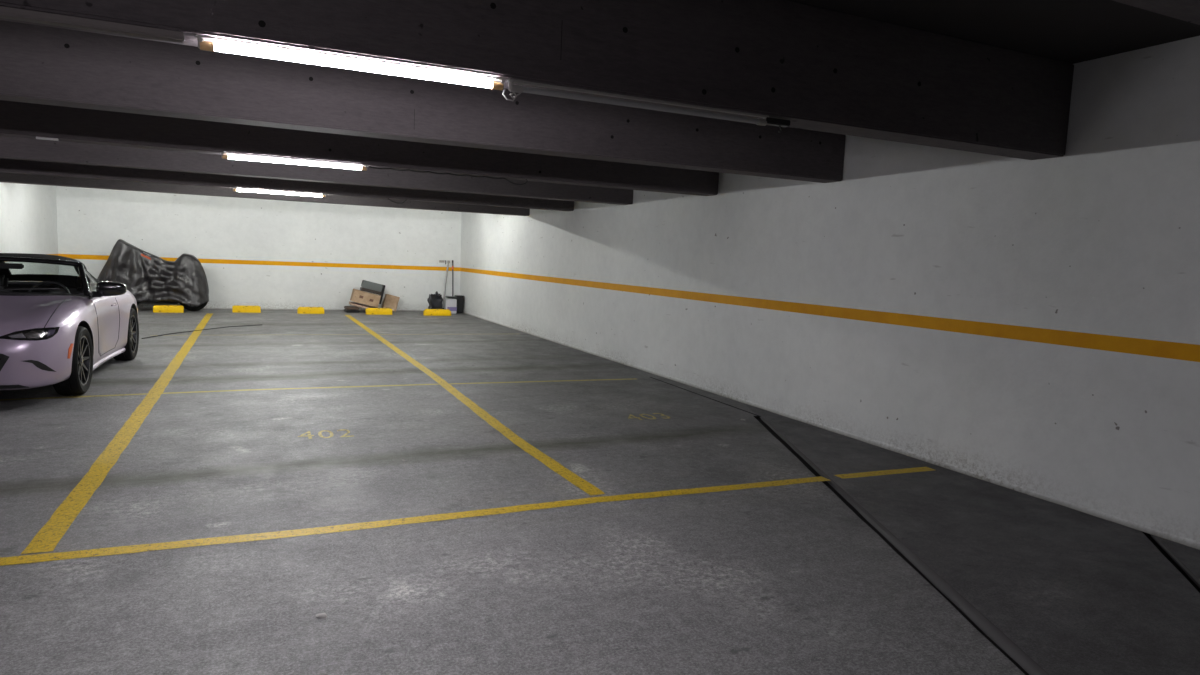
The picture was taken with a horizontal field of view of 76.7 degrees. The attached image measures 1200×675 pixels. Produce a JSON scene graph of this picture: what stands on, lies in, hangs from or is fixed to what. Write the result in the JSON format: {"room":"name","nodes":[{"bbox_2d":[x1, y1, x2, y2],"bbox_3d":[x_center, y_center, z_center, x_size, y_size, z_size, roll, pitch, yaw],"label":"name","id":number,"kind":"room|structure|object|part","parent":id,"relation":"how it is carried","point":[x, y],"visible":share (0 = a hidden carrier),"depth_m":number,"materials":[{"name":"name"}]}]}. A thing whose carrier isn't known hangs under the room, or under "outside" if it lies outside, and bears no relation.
{"room":"parking garage","nodes":[
{"label":"parking garage","id":0,"kind":"room"},
{"bbox_2d":[0,182,58,274],"bbox_3d":[-10.388,-1.735,13.289,0.202,2.910,6.970,0,6,-24],"label":"wall","id":1,"kind":"structure","parent":0,"point":[28,212],"depth_m":14.22,"materials":[{"name":"paint"}]},
{"bbox_2d":[56,186,461,310],"bbox_3d":[-7.694,-2.125,18.203,8.770,2.910,0.202,0,6,-24],"label":"wall","id":2,"kind":"structure","parent":0,"point":[266,254],"depth_m":18.09,"materials":[{"name":"paint"}]},
{"bbox_2d":[350,289,380,307],"bbox_3d":[-5.740,-0.965,18.575,0.683,0.446,0.386,0,6,-24],"label":"cardboard box","id":3,"kind":"object","parent":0,"point":[358,296],"visible":0.99,"depth_m":18.41,"materials":[{"name":"brown cardboard"}]},
{"bbox_2d":[360,280,384,303],"bbox_3d":[-5.589,-1.115,18.653,0.570,0.580,0.325,0,6,-24],"label":"case","id":4,"kind":"object","parent":3,"relation":"on","point":[367,286],"visible":0.91,"depth_m":18.53,"materials":[{"name":"grey plastic"}]},
{"bbox_3d":[-5.400,-1.064,18.745,0.047,0.482,0.325,14,0,-25],"label":"panel","id":5,"kind":"part","parent":4,"relation":"part of","materials":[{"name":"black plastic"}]},
{"bbox_2d":[0,308,1199,674],"bbox_3d":[-4.784,0.924,4.994,14.800,0.261,27.170,0,6,-24],"label":"floor","id":6,"kind":"structure","parent":0,"point":[239,480],"depth_m":4.20,"materials":[{"name":"concrete"}]},
{"bbox_2d":[0,253,138,394],"bbox_3d":[-6.278,-0.235,8.113,2.226,1.313,4.179,0,6,-22],"label":"sports car","id":7,"kind":"object","parent":6,"relation":"on","point":[56,330],"visible":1,"depth_m":7.43,"materials":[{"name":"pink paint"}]},
{"bbox_2d":[0,354,8,370],"bbox_3d":[-5.522,0.244,6.241,1.094,0.251,0.043,0,6,-22],"label":"grille","id":8,"kind":"object","parent":7,"relation":"attached to","point":[4,358],"depth_m":6.44,"materials":[{"name":"black plastic"}]},
{"bbox_2d":[0,263,23,268],"bbox_3d":[-6.239,-0.755,8.016,0.254,0.058,0.032,0,6,-22],"label":"mirror","id":9,"kind":"object","parent":7,"relation":"attached to","point":[2,265],"depth_m":8.01,"materials":[{"name":"black plastic"}]},
{"bbox_2d":[23,360,55,371],"bbox_3d":[-4.894,0.253,6.630,0.041,0.133,0.291,5,6,24],"label":"vent","id":10,"kind":"object","parent":7,"relation":"attached to","point":[28,365],"depth_m":6.61,"materials":[{"name":"black plastic"}]},
{"bbox_3d":[-6.038,-0.425,7.519,1.601,0.084,0.256,0,6,-22],"label":"cowl panel","id":11,"kind":"part","parent":7,"relation":"part of","materials":[{"name":"black plastic"}]},
{"bbox_3d":[-6.171,-0.335,8.783,0.445,0.413,0.210,0,6,-22],"label":"seat","id":12,"kind":"part","parent":7,"relation":"part of","materials":[{"name":"black leather"}]},
{"bbox_3d":[-5.472,-0.138,8.416,0.057,0.576,1.050,0,6,-22],"label":"door","id":13,"kind":"part","parent":7,"relation":"part of","materials":[{"name":"pink paint"}]},
{"bbox_2d":[91,281,126,296],"bbox_3d":[-5.244,-0.516,8.105,0.317,0.165,0.168,0,6,-24],"label":"mirror","id":14,"kind":"object","parent":7,"relation":"attached to","point":[104,288],"depth_m":8.05,"materials":[{"name":"black plastic"}]},
{"bbox_2d":[153,305,183,312],"bbox_3d":[-9.309,-0.623,16.381,0.570,0.160,0.171,0,6,-24],"label":"wheel stop","id":15,"kind":"object","parent":6,"relation":"on","point":[157,308],"visible":1,"depth_m":16.32,"materials":[{"name":"yellow paint"}]},
{"bbox_2d":[137,295,208,310],"bbox_3d":[-9.627,-1.083,16.580,1.916,1.009,0.359,0,6,-24],"label":"motorcycle","id":16,"kind":"object","parent":6,"relation":"on","point":[186,306],"visible":0.16,"depth_m":16.81,"materials":[{"name":"black rubber"}]},
{"bbox_2d":[97,239,208,305],"bbox_3d":[-9.738,-1.409,16.535,2.163,1.398,0.791,0,6,-24],"label":"cover","id":17,"kind":"object","parent":16,"relation":"on","point":[149,277],"visible":0.89,"depth_m":16.38,"materials":[{"name":"fabric"}]},
{"bbox_2d":[232,305,260,312],"bbox_3d":[-7.994,-0.649,17.174,0.580,0.160,0.172,0,6,-24],"label":"wheel stop","id":18,"kind":"object","parent":6,"relation":"on","point":[236,308],"visible":1,"depth_m":17.11,"materials":[{"name":"yellow paint"}]},
{"bbox_2d":[297,307,323,313],"bbox_3d":[-6.690,-0.636,17.568,0.580,0.160,0.176,0,6,-25],"label":"wheel stop","id":19,"kind":"object","parent":6,"relation":"on","point":[301,310],"visible":1,"depth_m":17.50,"materials":[{"name":"yellow paint"}]},
{"bbox_2d":[316,613,326,617],"bbox_3d":[-1.144,1.139,3.116,0.045,0.011,0.041,0,6,-24],"label":"chip","id":20,"kind":"object","parent":6,"relation":"on","point":[321,615],"visible":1,"depth_m":3.11,"materials":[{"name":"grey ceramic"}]},
{"bbox_2d":[343,306,359,312],"bbox_3d":[-6.037,-0.685,18.454,0.320,0.132,0.469,-1,6,-26],"label":"case","id":21,"kind":"object","parent":6,"relation":"on","point":[348,309],"visible":1,"depth_m":18.30,"materials":[{"name":"black plastic"}]},
{"bbox_2d":[349,301,374,308],"bbox_3d":[-5.788,-0.763,18.578,0.656,0.214,0.406,0,6,-24],"label":"cardboard sheet","id":22,"kind":"object","parent":21,"relation":"on","point":[350,303],"visible":0.64,"depth_m":18.38,"materials":[{"name":"beige cardboard"}]},
{"bbox_2d":[365,308,391,314],"bbox_3d":[-5.266,-0.629,18.083,0.600,0.160,0.172,0,6,-24],"label":"wheel stop","id":23,"kind":"object","parent":6,"relation":"on","point":[369,311],"visible":1,"depth_m":18.01,"materials":[{"name":"yellow paint"}]},
{"bbox_2d":[382,294,399,311],"bbox_3d":[-5.260,-0.880,19.077,0.401,0.445,0.270,0,6,-24],"label":"cardboard box","id":24,"kind":"object","parent":6,"relation":"on","point":[390,301],"visible":0.86,"depth_m":18.96,"materials":[{"name":"beige cardboard"}]},
{"bbox_2d":[427,291,442,308],"bbox_3d":[-4.174,-0.901,19.223,0.343,0.558,0.374,0,6,-24],"label":"bag","id":25,"kind":"object","parent":6,"relation":"on","point":[435,300],"visible":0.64,"depth_m":19.09,"materials":[{"name":"black"}]},
{"bbox_2d":[423,309,450,315],"bbox_3d":[-3.966,-0.620,18.509,0.660,0.160,0.180,0,6,-23],"label":"wheel stop","id":26,"kind":"object","parent":6,"relation":"on","point":[427,312],"visible":1,"depth_m":18.43,"materials":[{"name":"yellow paint"}]},
{"bbox_2d":[442,262,448,308],"bbox_3d":[-4.011,-1.311,19.634,0.273,1.303,0.368,0,6,-24],"label":"broom","id":27,"kind":"object","parent":6,"relation":"on","point":[448,262],"visible":0.59,"depth_m":19.71,"materials":[{"name":"black plastic"}]},
{"bbox_2d":[444,296,457,313],"bbox_3d":[-3.794,-0.833,19.300,0.289,0.438,0.280,0,6,-22],"label":"carton","id":28,"kind":"object","parent":6,"relation":"on","point":[451,304],"visible":0.88,"depth_m":19.20,"materials":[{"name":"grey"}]},
{"bbox_2d":[452,260,453,295],"bbox_3d":[-3.849,-1.339,19.776,0.216,1.344,0.265,0,6,-24],"label":"broom","id":29,"kind":"object","parent":6,"relation":"on","point":[452,260],"visible":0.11,"depth_m":19.77,"materials":[{"name":"grey metal"}]},
{"bbox_2d":[455,295,463,312],"bbox_3d":[-3.633,-0.860,19.569,0.220,0.450,0.290,0,6,-24],"label":"waste bin","id":30,"kind":"object","parent":6,"relation":"on","point":[460,301],"visible":0.84,"depth_m":19.46,"materials":[{"name":"black plastic"}]},
{"bbox_2d":[460,36,1199,541],"bbox_3d":[1.888,-0.685,7.938,0.202,2.910,26.970,0,6,-24],"label":"wall","id":31,"kind":"structure","parent":0,"point":[1034,325],"depth_m":5.83,"materials":[{"name":"paint"}]},
{"bbox_2d":[462,312,1199,549],"bbox_3d":[1.782,0.748,7.930,0.019,0.052,26.530,0,6,-24],"label":"baseboard","id":32,"kind":"structure","parent":31,"relation":"attached to","point":[1195,544],"depth_m":6.05,"materials":[{"name":"paint"}]},
{"bbox_2d":[788,0,1199,63],"bbox_3d":[-4.656,-2.187,4.678,14.800,0.200,27.170,0,6,-24],"label":"ceiling","id":33,"kind":"structure","parent":0,"point":[1071,31],"depth_m":4.21,"materials":[{"name":"grey concrete"}]},
{"bbox_2d":[0,172,529,215],"bbox_3d":[-5.410,-2.679,13.158,8.770,0.600,0.250,0,6,-24],"label":"ceiling beam","id":34,"kind":"structure","parent":33,"relation":"attached to","point":[4,177],"depth_m":12.75,"materials":[{"name":"concrete"}]},
{"bbox_2d":[0,158,573,210],"bbox_3d":[-7.034,-2.416,9.923,14.400,0.600,0.250,0,6,-24],"label":"ceiling beam","id":35,"kind":"structure","parent":33,"relation":"attached to","point":[6,165],"depth_m":10.84,"materials":[{"name":"concrete"}]},
{"bbox_2d":[232,187,325,196],"bbox_3d":[-4.613,-2.093,10.956,1.260,0.053,0.035,0,6,-24],"label":"strip light","id":36,"kind":"object","parent":35,"relation":"attached to","point":[239,189],"visible":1,"depth_m":10.93,"materials":[{"name":"white plastic"}]},
{"bbox_2d":[0,136,632,204],"bbox_3d":[-6.126,-2.175,7.923,14.400,0.600,0.250,0,6,-24],"label":"ceiling beam","id":37,"kind":"structure","parent":33,"relation":"attached to","point":[10,147],"depth_m":8.93,"materials":[{"name":"concrete"}]},
{"bbox_2d":[0,100,718,195],"bbox_3d":[-5.222,-1.935,5.930,14.400,0.600,0.252,0,6,-24],"label":"ceiling beam","id":38,"kind":"structure","parent":33,"relation":"attached to","point":[17,119],"depth_m":7.04,"materials":[{"name":"concrete"}]},
{"bbox_2d":[36,137,58,140],"bbox_3d":[-4.511,-1.622,6.194,0.150,0.018,0.026,0,6,-24],"label":"clip","id":39,"kind":"object","parent":38,"relation":"attached to","point":[42,138],"visible":1,"depth_m":6.19,"materials":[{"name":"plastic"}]},
{"bbox_2d":[221,152,367,170],"bbox_3d":[-2.783,-1.612,6.972,1.260,0.053,0.035,0,6,-24],"label":"strip light","id":40,"kind":"object","parent":38,"relation":"attached to","point":[222,153],"visible":1,"depth_m":6.95,"materials":[{"name":"white plastic"}]},
{"bbox_2d":[369,166,527,184],"bbox_3d":[-1.480,-1.613,7.583,1.602,0.070,0.027,0,6,-24],"label":"cable","id":41,"kind":"object","parent":38,"relation":"hanging from","point":[369,166],"visible":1,"depth_m":7.57,"materials":[{"name":"black plastic"}]},
{"bbox_2d":[0,20,845,182],"bbox_3d":[-4.372,-1.710,4.056,14.400,0.600,0.252,0,6,-24],"label":"ceiling beam","id":42,"kind":"structure","parent":33,"relation":"attached to","point":[39,64],"depth_m":5.21,"materials":[{"name":"concrete"}]},
{"bbox_2d":[0,0,1073,159],"bbox_3d":[-3.505,-1.479,2.146,14.400,0.600,0.252,0,6,-24],"label":"ceiling beam","id":43,"kind":"structure","parent":33,"relation":"attached to","point":[814,68],"depth_m":3.84,"materials":[{"name":"concrete"}]},
{"bbox_2d":[0,6,184,42],"bbox_3d":[-3.054,-1.161,2.305,3.150,0.031,0.065,0,6,-24],"label":"duct","id":44,"kind":"object","parent":43,"relation":"attached to","point":[5,12],"visible":1,"depth_m":2.81,"materials":[{"name":"grey metal"}]},
{"bbox_2d":[195,34,505,90],"bbox_3d":[-1.009,-1.159,3.231,1.260,0.053,0.035,0,6,-24],"label":"strip light","id":45,"kind":"object","parent":43,"relation":"attached to","point":[202,45],"visible":1,"depth_m":3.19,"materials":[{"name":"white plastic"}]},
{"bbox_2d":[507,79,768,125],"bbox_3d":[0.239,-1.165,3.796,1.460,0.053,0.035,0,6,-24],"label":"strip light","id":46,"kind":"object","parent":43,"relation":"attached to","point":[512,87],"visible":1,"depth_m":3.75,"materials":[{"name":"grey metal"}]},
{"bbox_2d":[502,89,523,100],"bbox_3d":[-0.398,-1.117,3.491,0.108,0.064,0.023,0,6,-24],"label":"cable","id":47,"kind":"object","parent":46,"relation":"attached to","point":[515,96],"visible":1,"depth_m":3.48,"materials":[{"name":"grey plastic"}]},
{"bbox_2d":[762,117,789,132],"bbox_3d":[0.956,-1.151,4.128,0.160,0.069,0.050,0,6,-24],"label":"block","id":48,"kind":"object","parent":46,"relation":"attached to","point":[780,123],"visible":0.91,"depth_m":4.11,"materials":[{"name":"black plastic"}]},
{"bbox_2d":[1112,0,1199,24],"bbox_3d":[-2.614,-1.243,0.183,14.400,0.600,0.250,0,6,-24],"label":"ceiling beam","id":49,"kind":"structure","parent":33,"relation":"attached to","point":[1185,10],"depth_m":2.24,"materials":[{"name":"concrete"}]}
]}

